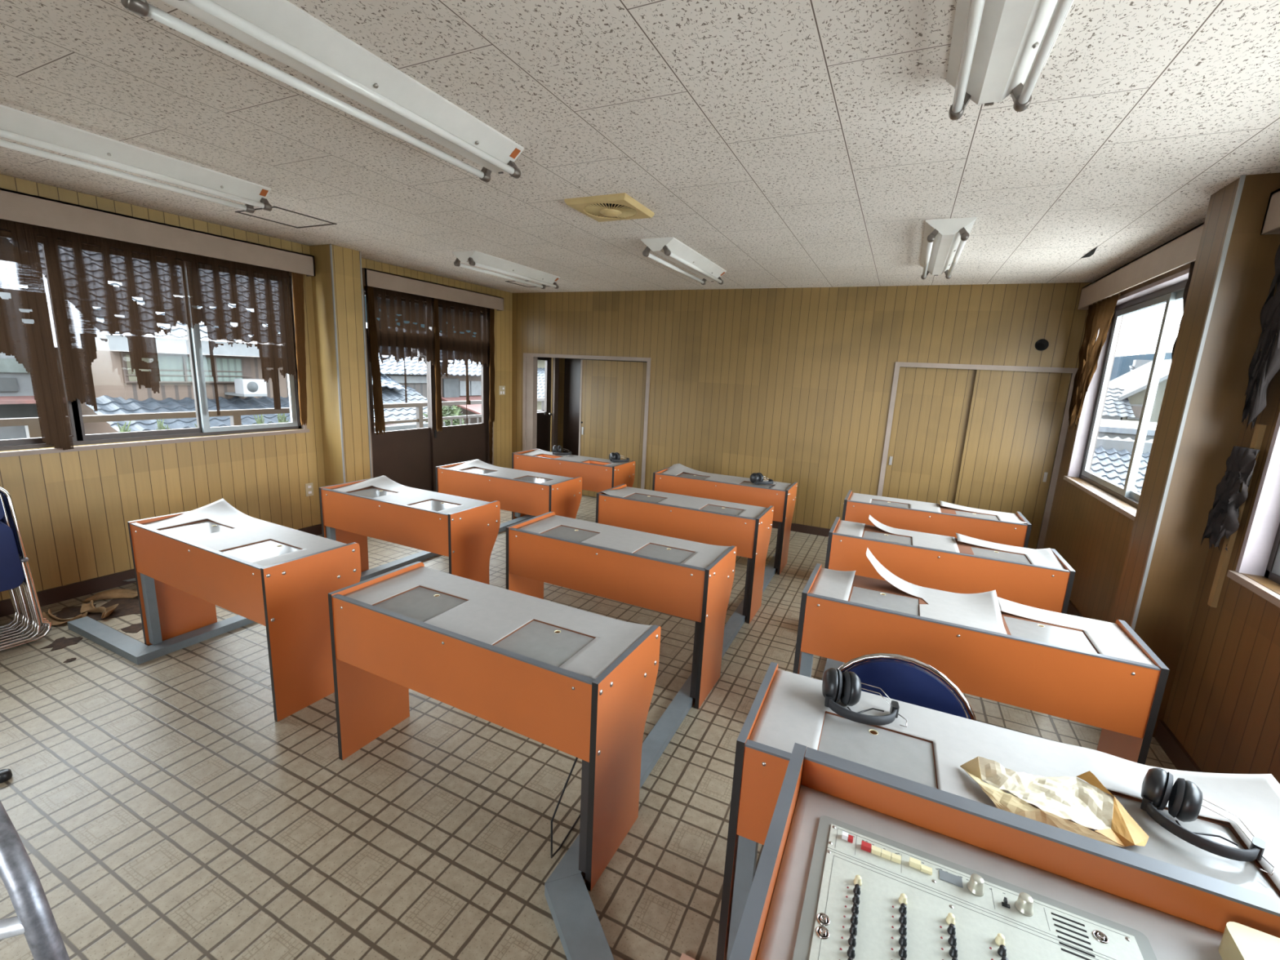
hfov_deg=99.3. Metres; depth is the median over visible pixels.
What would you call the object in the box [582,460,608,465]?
tray
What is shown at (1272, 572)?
window
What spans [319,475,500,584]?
student desk
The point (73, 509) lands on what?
wall
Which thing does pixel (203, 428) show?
window
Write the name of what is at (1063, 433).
door frame
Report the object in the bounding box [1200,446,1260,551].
curtain
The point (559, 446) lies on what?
ear cup
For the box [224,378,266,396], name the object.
outdoor unit
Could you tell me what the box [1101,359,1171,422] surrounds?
gabled house
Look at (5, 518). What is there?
folding chair
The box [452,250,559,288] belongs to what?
fluorescent light
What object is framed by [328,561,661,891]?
student desk
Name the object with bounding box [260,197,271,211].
socket
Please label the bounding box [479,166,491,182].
socket
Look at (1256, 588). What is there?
window sill
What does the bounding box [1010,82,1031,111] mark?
socket
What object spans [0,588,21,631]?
folding chair
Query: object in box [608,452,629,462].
headphones
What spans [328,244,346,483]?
trim
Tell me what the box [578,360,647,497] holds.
door
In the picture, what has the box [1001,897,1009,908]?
switch
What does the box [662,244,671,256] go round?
socket
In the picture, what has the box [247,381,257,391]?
fan grille
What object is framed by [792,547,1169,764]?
student desk
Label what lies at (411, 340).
door curtain
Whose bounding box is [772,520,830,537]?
baseboard
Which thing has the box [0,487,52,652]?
folding chair
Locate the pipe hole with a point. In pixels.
(1042, 344)
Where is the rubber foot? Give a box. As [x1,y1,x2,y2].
[0,768,12,783]
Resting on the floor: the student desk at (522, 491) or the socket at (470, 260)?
the student desk at (522, 491)
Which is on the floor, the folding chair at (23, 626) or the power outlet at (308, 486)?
the folding chair at (23, 626)
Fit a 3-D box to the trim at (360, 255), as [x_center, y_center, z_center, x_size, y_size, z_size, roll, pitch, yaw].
[-2.612,-0.790,5.209,0.013,2.636,0.013,8,12,24]
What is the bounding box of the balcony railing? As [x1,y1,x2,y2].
[0,397,544,438]
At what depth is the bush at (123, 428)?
7.50 m
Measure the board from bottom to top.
0.020 m
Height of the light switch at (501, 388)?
0.120 m
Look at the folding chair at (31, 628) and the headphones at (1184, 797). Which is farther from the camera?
the folding chair at (31, 628)
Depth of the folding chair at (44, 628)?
3.11 m
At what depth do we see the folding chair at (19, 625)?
3.20 m
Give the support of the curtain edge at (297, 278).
hanging from the box at (17, 206)
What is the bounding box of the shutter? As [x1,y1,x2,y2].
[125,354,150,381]
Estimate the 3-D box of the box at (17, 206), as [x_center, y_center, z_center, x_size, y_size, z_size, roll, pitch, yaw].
[-3.619,-1.623,3.318,0.105,0.168,3.325,8,12,24]
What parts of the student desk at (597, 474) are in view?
support post, panel, panel, edge trim, panel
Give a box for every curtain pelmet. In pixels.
[1077,222,1204,309]
[1260,188,1279,235]
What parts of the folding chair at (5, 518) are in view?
frame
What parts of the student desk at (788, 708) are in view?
support post, panel, panel, edge trim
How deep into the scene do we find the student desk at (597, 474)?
5.66 m
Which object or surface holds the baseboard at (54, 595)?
attached to the wall at (73, 509)
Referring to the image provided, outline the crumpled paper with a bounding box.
[960,755,1148,847]
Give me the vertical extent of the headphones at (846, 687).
0.099 m
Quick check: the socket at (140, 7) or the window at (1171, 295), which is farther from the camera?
the window at (1171, 295)
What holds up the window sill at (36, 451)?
attached to the wall at (73, 509)
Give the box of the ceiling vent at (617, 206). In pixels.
[564,192,654,222]
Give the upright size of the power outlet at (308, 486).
0.120 m
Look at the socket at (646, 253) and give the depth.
3.95 m
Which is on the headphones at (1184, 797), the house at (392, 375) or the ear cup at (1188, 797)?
the ear cup at (1188, 797)
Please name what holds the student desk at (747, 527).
on the floor
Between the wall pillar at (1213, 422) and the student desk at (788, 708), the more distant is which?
the wall pillar at (1213, 422)
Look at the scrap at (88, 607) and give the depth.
3.48 m
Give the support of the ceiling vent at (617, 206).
in the ceiling
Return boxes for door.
[536,357,551,451]
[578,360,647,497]
[881,366,976,504]
[954,369,1071,549]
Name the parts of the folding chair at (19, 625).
frame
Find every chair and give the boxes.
[0,486,48,645]
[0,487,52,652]
[0,492,46,643]
[0,493,31,639]
[0,518,31,636]
[0,520,31,634]
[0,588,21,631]
[0,589,21,628]
[837,653,976,720]
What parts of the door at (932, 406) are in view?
pull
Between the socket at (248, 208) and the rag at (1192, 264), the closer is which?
the rag at (1192, 264)
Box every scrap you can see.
[42,608,87,625]
[80,600,118,618]
[81,588,137,602]
[122,577,135,581]
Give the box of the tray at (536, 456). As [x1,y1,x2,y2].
[534,454,559,458]
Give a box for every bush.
[116,420,131,432]
[156,418,169,430]
[253,414,271,424]
[276,413,288,422]
[422,404,466,426]
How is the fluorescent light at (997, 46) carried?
attached to the ceiling
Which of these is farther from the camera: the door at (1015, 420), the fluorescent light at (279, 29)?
the door at (1015, 420)
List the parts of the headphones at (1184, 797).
cord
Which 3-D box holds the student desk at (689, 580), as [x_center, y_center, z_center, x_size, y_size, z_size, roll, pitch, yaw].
[-0.139,0.693,3.208,1.269,0.757,0.468,8,13,25]
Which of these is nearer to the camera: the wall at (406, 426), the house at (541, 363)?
the wall at (406, 426)
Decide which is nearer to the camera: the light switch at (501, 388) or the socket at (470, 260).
the socket at (470, 260)
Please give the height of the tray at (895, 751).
0.094 m
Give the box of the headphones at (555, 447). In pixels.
[552,444,572,454]
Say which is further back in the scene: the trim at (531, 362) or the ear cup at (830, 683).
the trim at (531, 362)
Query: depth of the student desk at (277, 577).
2.71 m
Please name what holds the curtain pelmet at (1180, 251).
attached to the wall at (1223, 707)
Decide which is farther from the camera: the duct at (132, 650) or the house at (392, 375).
the house at (392, 375)
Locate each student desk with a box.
[127,497,361,721]
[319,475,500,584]
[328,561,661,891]
[435,459,582,519]
[506,511,736,709]
[511,448,635,519]
[595,484,773,623]
[652,463,797,574]
[715,662,1279,959]
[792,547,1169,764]
[824,515,1075,613]
[841,489,1031,547]
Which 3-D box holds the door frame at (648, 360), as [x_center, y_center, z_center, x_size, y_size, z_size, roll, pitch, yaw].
[-0.747,-0.700,7.205,1.900,1.855,0.114,8,12,24]
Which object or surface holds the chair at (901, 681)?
on the floor
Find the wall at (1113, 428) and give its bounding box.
[1097,418,1157,440]
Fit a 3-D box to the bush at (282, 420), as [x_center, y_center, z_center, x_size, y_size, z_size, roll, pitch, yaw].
[-6.272,0.729,9.771,0.201,3.912,0.251,0,12,-14]
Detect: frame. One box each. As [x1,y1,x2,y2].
[0,800,70,959]
[522,352,651,488]
[877,361,1078,549]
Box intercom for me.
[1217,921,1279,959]
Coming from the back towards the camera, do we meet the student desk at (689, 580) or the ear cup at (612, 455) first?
the ear cup at (612, 455)
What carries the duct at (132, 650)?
on the floor
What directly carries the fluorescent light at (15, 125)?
attached to the ceiling
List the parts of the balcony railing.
post, post, post, rail, post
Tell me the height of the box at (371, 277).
0.160 m
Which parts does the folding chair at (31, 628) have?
frame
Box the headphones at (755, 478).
[750,472,776,484]
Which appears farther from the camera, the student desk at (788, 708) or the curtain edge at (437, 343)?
the curtain edge at (437, 343)
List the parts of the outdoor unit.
casing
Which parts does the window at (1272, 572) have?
sash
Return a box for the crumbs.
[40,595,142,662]
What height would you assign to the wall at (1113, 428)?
4.180 m
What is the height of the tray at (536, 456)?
0.094 m
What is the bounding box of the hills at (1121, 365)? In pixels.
[1109,352,1171,381]
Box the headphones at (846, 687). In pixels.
[822,667,906,727]
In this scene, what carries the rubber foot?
on the floor
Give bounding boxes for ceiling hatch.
[235,206,337,228]
[505,280,537,287]
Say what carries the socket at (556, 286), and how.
attached to the fluorescent light at (473, 258)
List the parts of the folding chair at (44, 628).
frame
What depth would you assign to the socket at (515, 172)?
2.42 m
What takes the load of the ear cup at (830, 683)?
on the headphones at (846, 687)
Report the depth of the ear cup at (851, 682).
1.60 m
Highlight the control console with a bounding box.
[728,742,1279,959]
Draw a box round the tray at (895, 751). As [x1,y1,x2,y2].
[817,714,937,786]
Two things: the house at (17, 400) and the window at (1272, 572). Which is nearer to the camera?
the window at (1272, 572)
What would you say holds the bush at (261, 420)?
on the ground
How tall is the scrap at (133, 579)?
0.014 m
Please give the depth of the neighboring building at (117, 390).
10.58 m
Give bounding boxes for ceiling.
[0,0,1279,293]
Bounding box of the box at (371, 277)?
[361,267,503,311]
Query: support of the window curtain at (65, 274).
hanging from the box at (17, 206)
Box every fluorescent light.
[0,104,271,213]
[120,0,524,182]
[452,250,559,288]
[640,236,726,284]
[920,217,976,279]
[946,0,1074,119]
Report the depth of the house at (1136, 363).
29.54 m
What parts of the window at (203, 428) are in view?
sash, sash, sash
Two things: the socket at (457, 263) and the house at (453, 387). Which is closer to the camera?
the socket at (457, 263)
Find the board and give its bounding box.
[679,952,695,959]
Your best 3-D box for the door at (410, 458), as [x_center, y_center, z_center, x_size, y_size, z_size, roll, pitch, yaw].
[-2.423,-0.877,6.412,0.144,2.352,1.904,8,12,24]
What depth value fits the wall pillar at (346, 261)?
4.99 m
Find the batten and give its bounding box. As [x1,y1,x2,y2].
[1207,424,1266,608]
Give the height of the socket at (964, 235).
0.069 m
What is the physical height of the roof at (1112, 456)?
4.042 m
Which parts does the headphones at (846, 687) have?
cord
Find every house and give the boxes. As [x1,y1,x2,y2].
[0,292,80,439]
[365,322,451,424]
[425,359,481,424]
[537,360,545,409]
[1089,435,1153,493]
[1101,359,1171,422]
[1128,360,1152,370]
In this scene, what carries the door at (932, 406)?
in the wall at (788, 385)
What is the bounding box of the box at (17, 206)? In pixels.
[0,187,315,276]
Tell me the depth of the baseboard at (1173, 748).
2.58 m
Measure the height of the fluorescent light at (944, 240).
0.121 m
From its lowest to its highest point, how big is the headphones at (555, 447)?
0.099 m
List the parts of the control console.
panel, selector knob, selector knob, selector knob, selector knob, selector knob, selector knob, selector knob, selector knob, selector knob, selector knob, selector knob, selector knob, selector knob, selector knob, selector knob, selector knob, selector knob, selector knob, control panel, rotary knob, plate, selector knob, selector knob, rotary knob, edge trim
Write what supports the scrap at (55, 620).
on the floor
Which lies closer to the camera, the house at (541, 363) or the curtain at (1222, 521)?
the curtain at (1222, 521)
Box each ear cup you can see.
[552,444,555,452]
[558,445,561,452]
[608,452,615,461]
[750,472,759,484]
[822,667,839,701]
[843,671,861,706]
[1141,768,1168,808]
[1175,780,1202,822]
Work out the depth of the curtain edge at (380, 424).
5.49 m
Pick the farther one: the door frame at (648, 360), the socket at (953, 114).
the door frame at (648, 360)
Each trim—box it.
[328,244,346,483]
[359,251,372,478]
[525,356,537,450]
[551,357,559,452]
[1130,174,1245,630]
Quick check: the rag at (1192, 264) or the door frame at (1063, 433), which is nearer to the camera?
the rag at (1192, 264)
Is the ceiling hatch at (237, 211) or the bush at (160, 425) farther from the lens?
the bush at (160, 425)
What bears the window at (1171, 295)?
in the wall at (1223, 707)
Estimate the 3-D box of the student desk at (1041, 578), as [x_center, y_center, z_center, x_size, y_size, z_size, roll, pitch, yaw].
[1.843,0.718,3.444,1.269,0.808,0.468,8,12,24]
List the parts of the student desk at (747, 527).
panel, panel, edge trim, support post, panel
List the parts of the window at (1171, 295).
sash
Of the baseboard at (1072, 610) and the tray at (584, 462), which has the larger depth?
the tray at (584, 462)
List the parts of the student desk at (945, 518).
panel, edge trim, panel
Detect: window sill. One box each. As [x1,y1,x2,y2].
[0,428,309,457]
[1062,475,1135,520]
[1226,570,1279,608]
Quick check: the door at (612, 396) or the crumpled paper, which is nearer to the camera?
the crumpled paper
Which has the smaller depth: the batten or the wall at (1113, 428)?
the batten
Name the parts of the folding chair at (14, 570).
backrest, seat, frame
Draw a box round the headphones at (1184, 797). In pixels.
[1140,768,1275,875]
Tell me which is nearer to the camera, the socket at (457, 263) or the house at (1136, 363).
the socket at (457, 263)
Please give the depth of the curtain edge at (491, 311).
7.02 m
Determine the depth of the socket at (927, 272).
4.30 m
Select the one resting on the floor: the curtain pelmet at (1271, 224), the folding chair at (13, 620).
the folding chair at (13, 620)
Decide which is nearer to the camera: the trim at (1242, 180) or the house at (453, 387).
the trim at (1242, 180)
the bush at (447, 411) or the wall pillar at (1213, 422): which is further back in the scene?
the bush at (447, 411)
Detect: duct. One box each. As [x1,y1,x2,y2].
[66,514,536,664]
[544,553,777,959]
[821,657,843,680]
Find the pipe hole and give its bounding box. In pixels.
[1035,338,1048,351]
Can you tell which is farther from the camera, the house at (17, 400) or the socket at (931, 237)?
the house at (17, 400)
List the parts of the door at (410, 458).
door, door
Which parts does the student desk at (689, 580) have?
panel, panel, edge trim, support post, panel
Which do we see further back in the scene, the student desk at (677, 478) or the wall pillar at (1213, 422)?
the student desk at (677, 478)
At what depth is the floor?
2.09 m
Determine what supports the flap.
attached to the ceiling
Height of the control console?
0.850 m
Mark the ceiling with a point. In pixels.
(786, 144)
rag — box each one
[1067,293,1120,431]
[1171,262,1195,360]
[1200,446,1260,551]
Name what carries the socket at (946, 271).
attached to the fluorescent light at (944, 240)
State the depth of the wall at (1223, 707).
2.40 m
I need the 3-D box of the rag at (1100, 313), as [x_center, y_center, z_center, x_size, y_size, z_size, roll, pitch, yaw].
[3.641,-0.902,4.405,0.042,1.061,0.691,8,12,24]
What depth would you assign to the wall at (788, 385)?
5.96 m
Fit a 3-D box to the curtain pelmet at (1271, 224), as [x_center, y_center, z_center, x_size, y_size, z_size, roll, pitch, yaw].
[2.172,-0.929,1.207,0.105,0.165,2.410,8,12,24]
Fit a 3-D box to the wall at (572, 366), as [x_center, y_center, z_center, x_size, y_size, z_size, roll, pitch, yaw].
[0.044,-1.255,8.181,3.026,2.636,0.070,8,12,24]
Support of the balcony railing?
on the balcony slab
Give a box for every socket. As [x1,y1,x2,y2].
[120,0,149,16]
[244,204,254,213]
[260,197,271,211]
[453,257,460,266]
[467,257,475,266]
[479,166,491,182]
[507,160,520,178]
[552,281,559,288]
[642,246,650,257]
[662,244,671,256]
[920,271,928,279]
[927,228,938,242]
[944,269,951,279]
[948,92,971,119]
[959,226,969,240]
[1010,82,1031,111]
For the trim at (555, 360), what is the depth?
8.52 m
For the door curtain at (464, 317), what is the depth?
6.57 m
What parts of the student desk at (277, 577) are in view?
support post, panel, edge trim, panel, panel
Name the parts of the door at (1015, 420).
pull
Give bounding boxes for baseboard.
[0,524,322,617]
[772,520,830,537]
[1066,599,1083,617]
[1154,720,1202,772]
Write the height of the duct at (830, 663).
0.045 m
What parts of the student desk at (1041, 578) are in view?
panel, edge trim, panel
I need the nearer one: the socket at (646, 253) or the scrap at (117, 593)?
the scrap at (117, 593)
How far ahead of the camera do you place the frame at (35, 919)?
0.69 m
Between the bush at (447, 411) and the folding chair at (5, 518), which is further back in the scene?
the bush at (447, 411)
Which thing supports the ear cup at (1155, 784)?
on the headphones at (1184, 797)
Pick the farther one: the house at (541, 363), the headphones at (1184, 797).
the house at (541, 363)
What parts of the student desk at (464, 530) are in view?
support post, panel, panel, edge trim, panel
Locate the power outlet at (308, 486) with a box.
[305,482,313,496]
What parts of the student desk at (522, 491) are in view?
panel, panel, edge trim, panel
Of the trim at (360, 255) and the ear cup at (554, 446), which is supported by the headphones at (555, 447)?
the ear cup at (554, 446)
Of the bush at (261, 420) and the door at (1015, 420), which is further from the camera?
the bush at (261, 420)
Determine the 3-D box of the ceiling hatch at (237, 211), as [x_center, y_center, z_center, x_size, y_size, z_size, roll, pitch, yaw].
[-2.501,-1.857,3.857,0.440,0.006,0.440,8,12,24]
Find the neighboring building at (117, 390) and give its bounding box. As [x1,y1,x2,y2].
[80,280,396,434]
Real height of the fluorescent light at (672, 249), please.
0.121 m
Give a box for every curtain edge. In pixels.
[291,271,306,426]
[366,285,385,435]
[433,297,442,431]
[488,308,494,422]
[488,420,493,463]
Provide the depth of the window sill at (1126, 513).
3.83 m
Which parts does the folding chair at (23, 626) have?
frame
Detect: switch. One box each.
[498,386,505,395]
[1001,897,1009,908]
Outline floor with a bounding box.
[0,494,1177,959]
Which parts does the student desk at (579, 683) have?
panel, panel, edge trim, cord, support post, panel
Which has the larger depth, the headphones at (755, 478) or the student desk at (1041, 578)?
the headphones at (755, 478)
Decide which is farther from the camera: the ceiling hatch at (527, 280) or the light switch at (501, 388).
the light switch at (501, 388)
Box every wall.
[0,173,564,600]
[374,422,445,431]
[511,282,1091,547]
[562,358,647,455]
[1043,260,1279,784]
[1097,418,1157,440]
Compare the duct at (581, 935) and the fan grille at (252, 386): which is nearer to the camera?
the duct at (581, 935)
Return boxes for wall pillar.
[309,244,370,486]
[1110,172,1279,737]
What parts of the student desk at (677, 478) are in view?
panel, panel, edge trim, support post, panel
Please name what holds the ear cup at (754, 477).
on the headphones at (755, 478)
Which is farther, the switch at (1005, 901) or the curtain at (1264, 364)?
the curtain at (1264, 364)
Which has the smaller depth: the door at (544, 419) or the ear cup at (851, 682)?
the ear cup at (851, 682)
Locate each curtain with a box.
[0,218,296,449]
[365,285,435,403]
[437,298,489,424]
[1241,244,1279,431]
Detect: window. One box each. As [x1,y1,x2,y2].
[0,271,306,450]
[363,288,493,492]
[1066,268,1189,508]
[1235,412,1279,584]
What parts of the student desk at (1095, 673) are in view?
support post, panel, panel, edge trim, panel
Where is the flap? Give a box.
[1081,246,1097,257]
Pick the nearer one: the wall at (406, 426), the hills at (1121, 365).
the wall at (406, 426)

